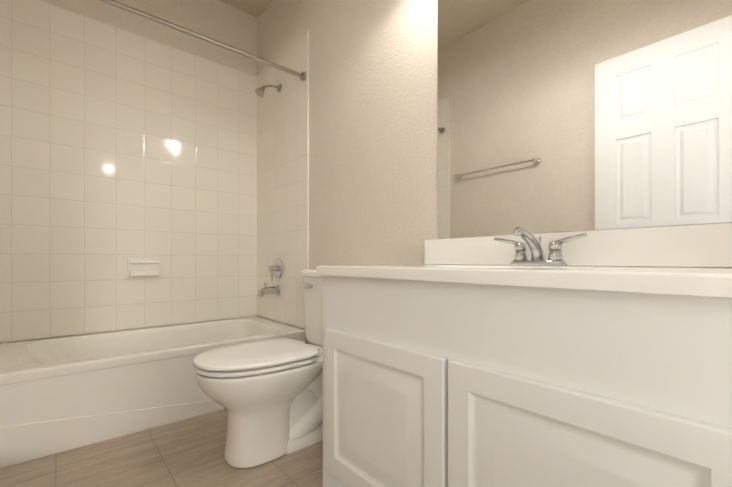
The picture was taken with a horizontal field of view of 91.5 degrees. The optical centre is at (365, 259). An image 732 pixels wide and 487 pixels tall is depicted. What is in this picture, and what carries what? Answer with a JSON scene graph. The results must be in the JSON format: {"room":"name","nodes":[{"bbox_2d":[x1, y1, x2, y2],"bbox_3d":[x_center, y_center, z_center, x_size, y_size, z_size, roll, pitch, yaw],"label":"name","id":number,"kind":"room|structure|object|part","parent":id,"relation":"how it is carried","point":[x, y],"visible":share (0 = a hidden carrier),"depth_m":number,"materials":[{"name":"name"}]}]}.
{"room":"bathroom","nodes":[
{"label":"bathroom","id":0,"kind":"room"},
{"bbox_2d":[0,0,257,343],"bbox_3d":[-1.453,-0.565,2.414,1.660,2.740,0.100,0,0,-41],"label":"wall","id":1,"kind":"structure","parent":0,"point":[222,22],"depth_m":2.53,"materials":[{"name":"paint"}]},
{"bbox_2d":[0,0,256,342],"bbox_3d":[-1.418,-0.510,2.373,1.444,1.905,0.008,0,0,-41],"label":"wall tile","id":2,"kind":"structure","parent":1,"relation":"attached to","point":[119,147],"depth_m":2.24,"materials":[{"name":"white tile"}]},
{"bbox_2d":[128,258,158,276],"bbox_3d":[-1.437,0.047,2.311,0.176,0.120,0.060,0,0,-41],"label":"soap dish","id":3,"kind":"object","parent":2,"relation":"attached to","point":[143,266],"visible":1,"depth_m":2.31,"materials":[{"name":"white ceramic"}]},
{"bbox_2d":[0,409,322,486],"bbox_3d":[-0.505,0.854,1.316,1.660,0.100,3.000,0,0,-41],"label":"floor","id":4,"kind":"structure","parent":0,"point":[188,452],"depth_m":1.39,"materials":[{"name":"tile"}]},
{"bbox_2d":[0,316,305,467],"bbox_3d":[-1.166,0.625,2.081,1.440,0.359,0.758,0,0,-41],"label":"bathtub","id":5,"kind":"object","parent":4,"relation":"on","point":[60,394],"visible":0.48,"depth_m":1.66,"materials":[{"name":"white ceramic"}]},
{"bbox_2d":[193,269,322,468],"bbox_3d":[-0.334,0.427,1.597,0.810,0.753,0.484,0,0,-41],"label":"toilet","id":6,"kind":"object","parent":4,"relation":"on","point":[267,394],"visible":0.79,"depth_m":1.41,"materials":[{"name":"white ceramic"}]},
{"bbox_3d":[-0.449,0.402,1.497,0.505,0.050,0.372,0,0,-41],"label":"seat","id":7,"kind":"part","parent":6,"relation":"part of","materials":[{"name":"white plastic"}]},
{"bbox_3d":[-0.287,0.132,1.805,0.024,0.028,0.084,0,0,-41],"label":"handle","id":8,"kind":"part","parent":6,"relation":"part of","materials":[{"name":"silver metal"}]},
{"bbox_2d":[316,223,731,486],"bbox_3d":[0.388,0.358,0.969,0.560,0.890,1.094,0,0,-41],"label":"bathroom vanity","id":9,"kind":"object","parent":4,"relation":"on","point":[484,362],"visible":1,"depth_m":0.71,"materials":[{"name":"white paint"}]},
{"bbox_3d":[0.187,0.452,0.807,0.018,0.453,0.967,0,0,-41],"label":"door","id":10,"kind":"part","parent":9,"relation":"part of","materials":[{"name":"white paint"}]},
{"bbox_2d":[494,227,586,265],"bbox_3d":[0.483,-0.038,1.057,0.167,0.112,0.276,0,0,-41],"label":"faucet","id":11,"kind":"object","parent":9,"relation":"on","point":[533,243],"visible":1,"depth_m":1.06,"materials":[{"name":"silver metal"}]},
{"bbox_2d":[219,0,271,17],"bbox_3d":[-0.653,-1.988,-0.726,4.560,0.100,5.900,0,0,-41],"label":"ceiling","id":12,"kind":"structure","parent":0,"point":[255,8],"depth_m":2.71,"materials":[{"name":"paint"}]},
{"bbox_2d":[258,0,731,343],"bbox_3d":[0.085,-0.566,1.828,0.100,2.740,2.800,0,0,-41],"label":"wall","id":13,"kind":"structure","parent":0,"point":[373,132],"depth_m":1.83,"materials":[{"name":"paint"}]},
{"bbox_2d":[257,30,308,328],"bbox_3d":[-0.619,-0.510,2.559,0.008,1.905,0.770,0,0,-41],"label":"wall tile","id":14,"kind":"structure","parent":13,"relation":"attached to","point":[283,174],"depth_m":2.50,"materials":[{"name":"white tile"}]},
{"bbox_2d":[98,0,305,80],"bbox_3d":[-0.945,-1.181,1.827,1.442,0.052,0.052,0,0,-41],"label":"rail","id":15,"kind":"object","parent":14,"relation":"attached to","point":[132,10],"visible":0.98,"depth_m":1.87,"materials":[{"name":"silver metal"}]},
{"bbox_2d":[255,84,281,96],"bbox_3d":[-0.687,-1.194,2.493,0.181,0.132,0.068,0,0,-41],"label":"shower head","id":16,"kind":"object","parent":14,"relation":"attached to","point":[259,92],"visible":1,"depth_m":2.46},
{"bbox_2d":[257,283,279,296],"bbox_3d":[-0.695,0.212,2.517,0.160,0.100,0.068,0,0,-41],"label":"tub spout","id":17,"kind":"object","parent":14,"relation":"attached to","point":[263,291],"visible":1,"depth_m":2.50,"materials":[{"name":"silver metal"}]},
{"bbox_2d":[268,258,282,280],"bbox_3d":[-0.660,0.066,2.542,0.075,0.164,0.152,0,0,-41],"label":"tub valve","id":18,"kind":"object","parent":14,"relation":"attached to","point":[276,267],"visible":1,"depth_m":2.53,"materials":[{"name":"silver metal"}]},
{"bbox_2d":[438,0,731,238],"bbox_3d":[0.628,-0.627,1.116,0.008,1.076,1.001,0,0,-41],"label":"mirror","id":19,"kind":"object","parent":13,"relation":"attached to","point":[567,115],"visible":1,"depth_m":1.08,"materials":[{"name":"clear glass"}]}
]}

